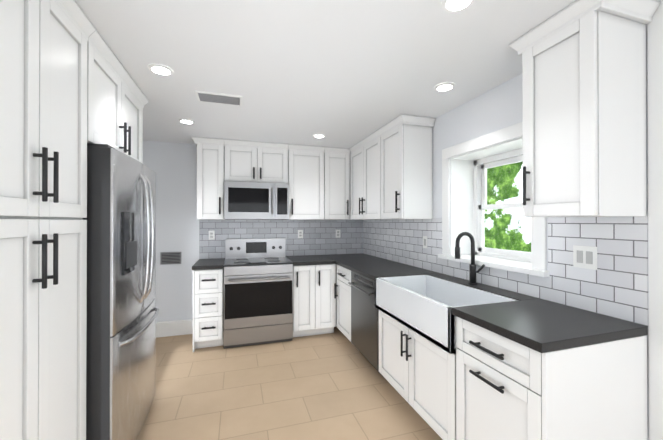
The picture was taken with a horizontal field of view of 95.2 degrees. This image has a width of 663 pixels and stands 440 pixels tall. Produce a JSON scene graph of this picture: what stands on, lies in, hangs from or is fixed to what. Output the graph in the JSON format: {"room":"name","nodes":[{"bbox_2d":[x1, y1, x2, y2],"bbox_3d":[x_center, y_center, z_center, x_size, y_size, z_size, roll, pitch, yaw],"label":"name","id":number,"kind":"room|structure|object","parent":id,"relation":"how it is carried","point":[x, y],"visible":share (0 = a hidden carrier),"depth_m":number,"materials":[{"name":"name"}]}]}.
{"room":"kitchen","nodes":[
{"label":"kitchen","id":0,"kind":"room"},
{"bbox_2d":[142,141,362,321],"bbox_3d":[-1.206,0.230,4.126,3.425,2.370,0.306,0,0,-17],"label":"wall","id":1,"kind":"structure","parent":0,"point":[182,228],"depth_m":3.79,"materials":[{"name":"white paint"}]},
{"bbox_2d":[160,252,180,264],"bbox_3d":[-1.973,0.468,3.723,0.230,0.150,0.017,0,0,-17],"label":"air vent","id":2,"kind":"object","parent":1,"relation":"in","point":[170,257],"visible":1,"depth_m":3.72,"materials":[{"name":"silver metal"}]},
{"bbox_2d":[156,319,192,337],"bbox_3d":[-2.089,1.325,3.661,0.865,0.175,0.060,0,0,-17],"label":"baseboard","id":3,"kind":"structure","parent":1,"relation":"attached to","point":[173,328],"depth_m":3.69,"materials":[{"name":"white wood"}]},
{"bbox_2d":[191,137,224,219],"bbox_3d":[-1.487,-0.482,3.683,0.352,0.949,0.374,0,0,-17],"label":"upper cabinet","id":4,"kind":"object","parent":1,"relation":"attached to","point":[210,178],"visible":0.96,"depth_m":3.56,"materials":[{"name":"white paint"}]},
{"bbox_2d":[209,231,214,239],"bbox_3d":[-1.529,0.194,3.861,0.072,0.116,0.008,0,0,-17],"label":"electrical outlet","id":5,"kind":"object","parent":1,"relation":"attached to","point":[211,235],"visible":1,"depth_m":3.86,"materials":[{"name":"white plastic"}]},
{"bbox_2d":[224,139,288,182],"bbox_3d":[-0.953,-0.707,3.850,0.762,0.497,0.374,0,0,-17],"label":"upper cabinet","id":6,"kind":"object","parent":1,"relation":"attached to","point":[254,161],"visible":0.94,"depth_m":3.71,"materials":[{"name":"white paint"}]},
{"bbox_2d":[224,181,288,219],"bbox_3d":[-0.941,-0.231,3.810,0.758,0.448,0.456,0,0,-17],"label":"microwave","id":7,"kind":"object","parent":6,"relation":"attached to","point":[254,201],"visible":1,"depth_m":3.63,"materials":[{"name":"silver metal"}]},
{"bbox_2d":[298,230,302,237],"bbox_3d":[-0.431,0.195,4.203,0.072,0.116,0.008,0,0,-17],"label":"electrical outlet","id":8,"kind":"object","parent":1,"relation":"attached to","point":[300,233],"visible":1,"depth_m":4.20,"materials":[{"name":"white plastic"}]},
{"bbox_2d":[287,144,324,219],"bbox_3d":[-0.362,-0.480,4.034,0.472,0.949,0.374,0,0,-17],"label":"upper cabinet","id":9,"kind":"object","parent":1,"relation":"attached to","point":[306,179],"visible":0.88,"depth_m":3.90,"materials":[{"name":"white paint"}]},
{"bbox_2d":[324,147,349,219],"bbox_3d":[0.036,-0.480,4.158,0.359,0.949,0.374,0,0,-17],"label":"upper cabinet","id":10,"kind":"object","parent":1,"relation":"attached to","point":[336,183],"visible":0.96,"depth_m":4.03,"materials":[{"name":"white paint"}]},
{"bbox_2d":[336,230,339,237],"bbox_3d":[0.094,0.196,4.367,0.072,0.116,0.008,0,0,-17],"label":"electrical outlet","id":11,"kind":"object","parent":1,"relation":"attached to","point":[337,233],"visible":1,"depth_m":4.36,"materials":[{"name":"white plastic"}]},
{"bbox_2d":[137,327,441,439],"bbox_3d":[-0.141,1.463,1.408,3.845,0.120,6.120,0,0,-17],"label":"floor","id":12,"kind":"structure","parent":0,"point":[335,385],"depth_m":2.43,"materials":[{"name":"beige tile"}]},
{"bbox_2d":[0,0,94,439],"bbox_3d":[-1.375,0.217,1.055,0.659,2.369,0.770,0,0,-17],"label":"pantry cabinet","id":13,"kind":"object","parent":12,"relation":"on","point":[43,185],"visible":1,"depth_m":1.16,"materials":[{"name":"white paint"}]},
{"bbox_2d":[83,143,158,439],"bbox_3d":[-1.554,0.507,1.879,0.783,1.797,0.868,0,0,-17],"label":"refrigerator","id":14,"kind":"object","parent":12,"relation":"on","point":[122,311],"visible":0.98,"depth_m":1.63,"materials":[{"name":"silver metal"}]},
{"bbox_2d":[193,267,223,351],"bbox_3d":[-1.419,0.973,3.547,0.305,0.879,0.664,0,0,-17],"label":"base cabinet","id":15,"kind":"object","parent":12,"relation":"on","point":[208,307],"visible":0.98,"depth_m":3.28,"materials":[{"name":"white paint"}]},
{"bbox_2d":[192,258,224,269],"bbox_3d":[-1.424,0.512,3.557,0.313,0.039,0.644,0,0,-17],"label":"countertop","id":16,"kind":"structure","parent":15,"relation":"on","point":[201,264],"depth_m":3.35,"materials":[{"name":"stone"}]},
{"bbox_2d":[223,238,292,348],"bbox_3d":[-0.894,0.828,3.675,0.762,1.170,0.732,0,0,-17],"label":"range oven","id":17,"kind":"object","parent":12,"relation":"on","point":[258,291],"visible":1,"depth_m":3.41,"materials":[{"name":"silver metal"}]},
{"bbox_2d":[293,264,335,336],"bbox_3d":[-0.281,0.975,3.900,0.534,0.877,0.662,0,0,-17],"label":"base cabinet","id":18,"kind":"object","parent":12,"relation":"on","point":[314,306],"visible":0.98,"depth_m":3.63,"materials":[{"name":"white paint"}]},
{"bbox_2d":[286,255,334,265],"bbox_3d":[-0.296,0.513,3.908,0.512,0.039,0.644,0,0,-17],"label":"countertop","id":19,"kind":"structure","parent":18,"relation":"on","point":[309,260],"depth_m":3.69,"materials":[{"name":"stone"}]},
{"bbox_2d":[334,264,351,341],"bbox_3d":[0.317,0.975,3.846,0.662,0.877,1.124,0,0,-17],"label":"base cabinet","id":20,"kind":"object","parent":12,"relation":"on","point":[342,291],"visible":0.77,"depth_m":3.49,"materials":[{"name":"white paint"}]},
{"bbox_2d":[322,254,436,280],"bbox_3d":[0.423,0.512,3.543,0.644,0.039,1.769,0,0,-17],"label":"countertop","id":21,"kind":"structure","parent":20,"relation":"on","point":[370,267],"depth_m":3.20,"materials":[{"name":"stone"}]},
{"bbox_2d":[348,271,386,380],"bbox_3d":[0.564,0.974,2.996,0.660,0.872,0.634,0,0,-17],"label":"dishwasher","id":22,"kind":"object","parent":12,"relation":"on","point":[364,326],"visible":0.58,"depth_m":2.85,"materials":[{"name":"silver metal"}]},
{"bbox_2d":[379,310,455,439],"bbox_3d":[0.822,1.079,2.233,0.662,0.655,0.964,0,0,-17],"label":"base cabinet","id":23,"kind":"object","parent":12,"relation":"on","point":[417,371],"visible":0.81,"depth_m":2.02,"materials":[{"name":"white paint"}]},
{"bbox_2d":[456,316,646,439],"bbox_3d":[1.042,0.964,1.524,0.662,0.879,0.518,0,0,-17],"label":"base cabinet","id":24,"kind":"object","parent":12,"relation":"on","point":[507,389],"visible":0.9,"depth_m":1.32,"materials":[{"name":"white paint"}]},
{"bbox_2d":[452,299,647,352],"bbox_3d":[1.050,0.503,1.528,0.644,0.039,0.522,0,0,-17],"label":"countertop","id":25,"kind":"structure","parent":24,"relation":"on","point":[541,326],"depth_m":1.41,"materials":[{"name":"stone"}]},
{"bbox_2d":[375,275,517,353],"bbox_3d":[0.760,0.620,2.216,0.510,0.254,0.958,0,0,-17],"label":"farmhouse sink","id":26,"kind":"object","parent":25,"relation":"in","point":[422,305],"visible":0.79,"depth_m":2.15,"materials":[{"name":"white ceramic"}]},
{"bbox_2d":[75,0,661,147],"bbox_3d":[-0.141,-1.026,1.418,3.845,0.120,6.120,0,0,-17],"label":"ceiling","id":27,"kind":"structure","parent":0,"point":[343,73],"depth_m":1.81,"materials":[{"name":"white paint"}]},
{"bbox_2d":[148,64,173,75],"bbox_3d":[-1.091,-0.959,1.939,0.144,0.010,0.144,0,0,-17],"label":"recessed light","id":28,"kind":"object","parent":27,"relation":"in","point":[161,69],"visible":1,"depth_m":1.92,"materials":[{"name":"white plastic"}]},
{"bbox_2d":[179,119,194,123],"bbox_3d":[-1.404,-0.955,2.941,0.144,0.010,0.144,0,0,-17],"label":"recessed light","id":29,"kind":"object","parent":27,"relation":"in","point":[187,121],"visible":0.98,"depth_m":2.92,"materials":[{"name":"white"}]},
{"bbox_2d":[195,90,242,105],"bbox_3d":[-0.878,-0.954,2.382,0.340,0.016,0.180,0,0,-17],"label":"ceiling vent","id":30,"kind":"object","parent":27,"relation":"in","point":[212,97],"visible":0.98,"depth_m":2.36,"materials":[{"name":"white metal"}]},
{"bbox_2d":[313,134,324,137],"bbox_3d":[-0.139,-0.953,3.440,0.144,0.010,0.144,0,0,-17],"label":"recessed light","id":31,"kind":"object","parent":27,"relation":"in","point":[318,135],"visible":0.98,"depth_m":3.41,"materials":[{"name":"white"}]},
{"bbox_2d":[434,82,454,91],"bbox_3d":[0.816,-0.958,2.187,0.144,0.010,0.144,0,0,-17],"label":"recessed light","id":32,"kind":"object","parent":27,"relation":"in","point":[444,86],"visible":1,"depth_m":2.17,"materials":[{"name":"white plastic"}]},
{"bbox_2d":[441,0,474,12],"bbox_3d":[0.559,-0.962,1.332,0.144,0.010,0.144,0,0,-17],"label":"recessed light","id":33,"kind":"object","parent":27,"relation":"in","point":[452,6],"visible":1,"depth_m":1.35,"materials":[{"name":"white"}]},
{"bbox_2d":[363,24,648,439],"bbox_3d":[1.064,0.226,3.126,0.326,2.370,3.565,0,0,-17],"label":"wall","id":34,"kind":"structure","parent":0,"point":[615,285],"depth_m":1.82,"materials":[{"name":"white tile"}]},
{"bbox_2d":[349,130,376,219],"bbox_3d":[0.553,-0.480,3.659,0.330,0.947,0.960,0,0,-17],"label":"upper cabinet","id":35,"kind":"object","parent":34,"relation":"attached to","point":[363,156],"depth_m":3.62,"materials":[{"name":"white paint"}]},
{"bbox_2d":[377,114,432,219],"bbox_3d":[0.732,-0.483,3.084,0.330,0.947,0.505,0,0,-17],"label":"upper cabinet","id":36,"kind":"object","parent":34,"relation":"attached to","point":[391,176],"depth_m":2.86,"materials":[{"name":"white paint"}]},
{"bbox_2d":[423,236,426,247],"bbox_3d":[0.927,0.220,3.003,0.008,0.120,0.070,0,0,-17],"label":"electrical outlet","id":37,"kind":"object","parent":34,"relation":"attached to","point":[424,241],"visible":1,"depth_m":3.00,"materials":[{"name":"white plastic"}]},
{"bbox_2d":[427,273,537,300],"bbox_3d":[1.072,0.507,2.313,0.136,0.039,0.965,0,0,-17],"label":"countertop","id":38,"kind":"structure","parent":34,"relation":"attached to","point":[505,293],"depth_m":2.15,"materials":[{"name":"stone"}]},
{"bbox_2d":[455,232,484,284],"bbox_3d":[1.022,0.287,2.234,0.191,0.398,0.148,0,0,-17],"label":"faucet","id":39,"kind":"object","parent":38,"relation":"on","point":[472,271],"visible":0.98,"depth_m":2.27,"materials":[{"name":"black metal"}]},
{"bbox_2d":[438,122,549,276],"bbox_3d":[1.289,-0.148,2.331,0.370,0.980,1.000,0,0,-17],"label":"window","id":40,"kind":"structure","parent":34,"relation":"in","point":[464,191],"depth_m":2.59,"materials":[{"name":"white"}]},
{"bbox_2d":[509,0,659,216],"bbox_3d":[1.206,-0.491,1.494,0.372,0.949,0.452,0,0,-17],"label":"upper cabinet","id":41,"kind":"object","parent":34,"relation":"attached to","point":[584,100],"visible":1,"depth_m":1.36,"materials":[{"name":"white paint"}]},
{"bbox_2d":[573,245,596,269],"bbox_3d":[1.357,0.199,1.623,0.008,0.120,0.116,0,0,-17],"label":"electrical outlet","id":42,"kind":"object","parent":34,"relation":"attached to","point":[585,257],"visible":1,"depth_m":1.62,"materials":[{"name":"white plastic"}]},
{"bbox_2d":[647,0,662,439],"bbox_3d":[1.974,0.213,0.205,0.324,2.370,2.555,0,0,-17],"label":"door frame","id":43,"kind":"structure","parent":34,"relation":"attached to","point":[655,143],"depth_m":1.35,"materials":[{"name":"white"}]},
{"label":"outside","id":44,"kind":"structure","parent":0,"visible":0},
{"bbox_2d":[484,161,530,251],"bbox_3d":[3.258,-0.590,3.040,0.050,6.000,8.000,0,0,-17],"label":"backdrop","id":45,"kind":"structure","parent":44,"point":[501,226],"depth_m":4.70,"materials":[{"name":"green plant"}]},
{"bbox_3d":[-1.789,0.216,0.743,0.300,2.370,5.820,0,0,-17],"label":"wall","id":46,"kind":"structure","parent":0,"visible":0},
{"bbox_2d":[87,29,148,162],"bbox_3d":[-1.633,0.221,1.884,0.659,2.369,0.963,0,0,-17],"label":"upper cabinet","id":47,"kind":"object","parent":46,"relation":"attached to","point":[117,100],"visible":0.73,"depth_m":1.81,"materials":[{"name":"white paint"}]}
]}

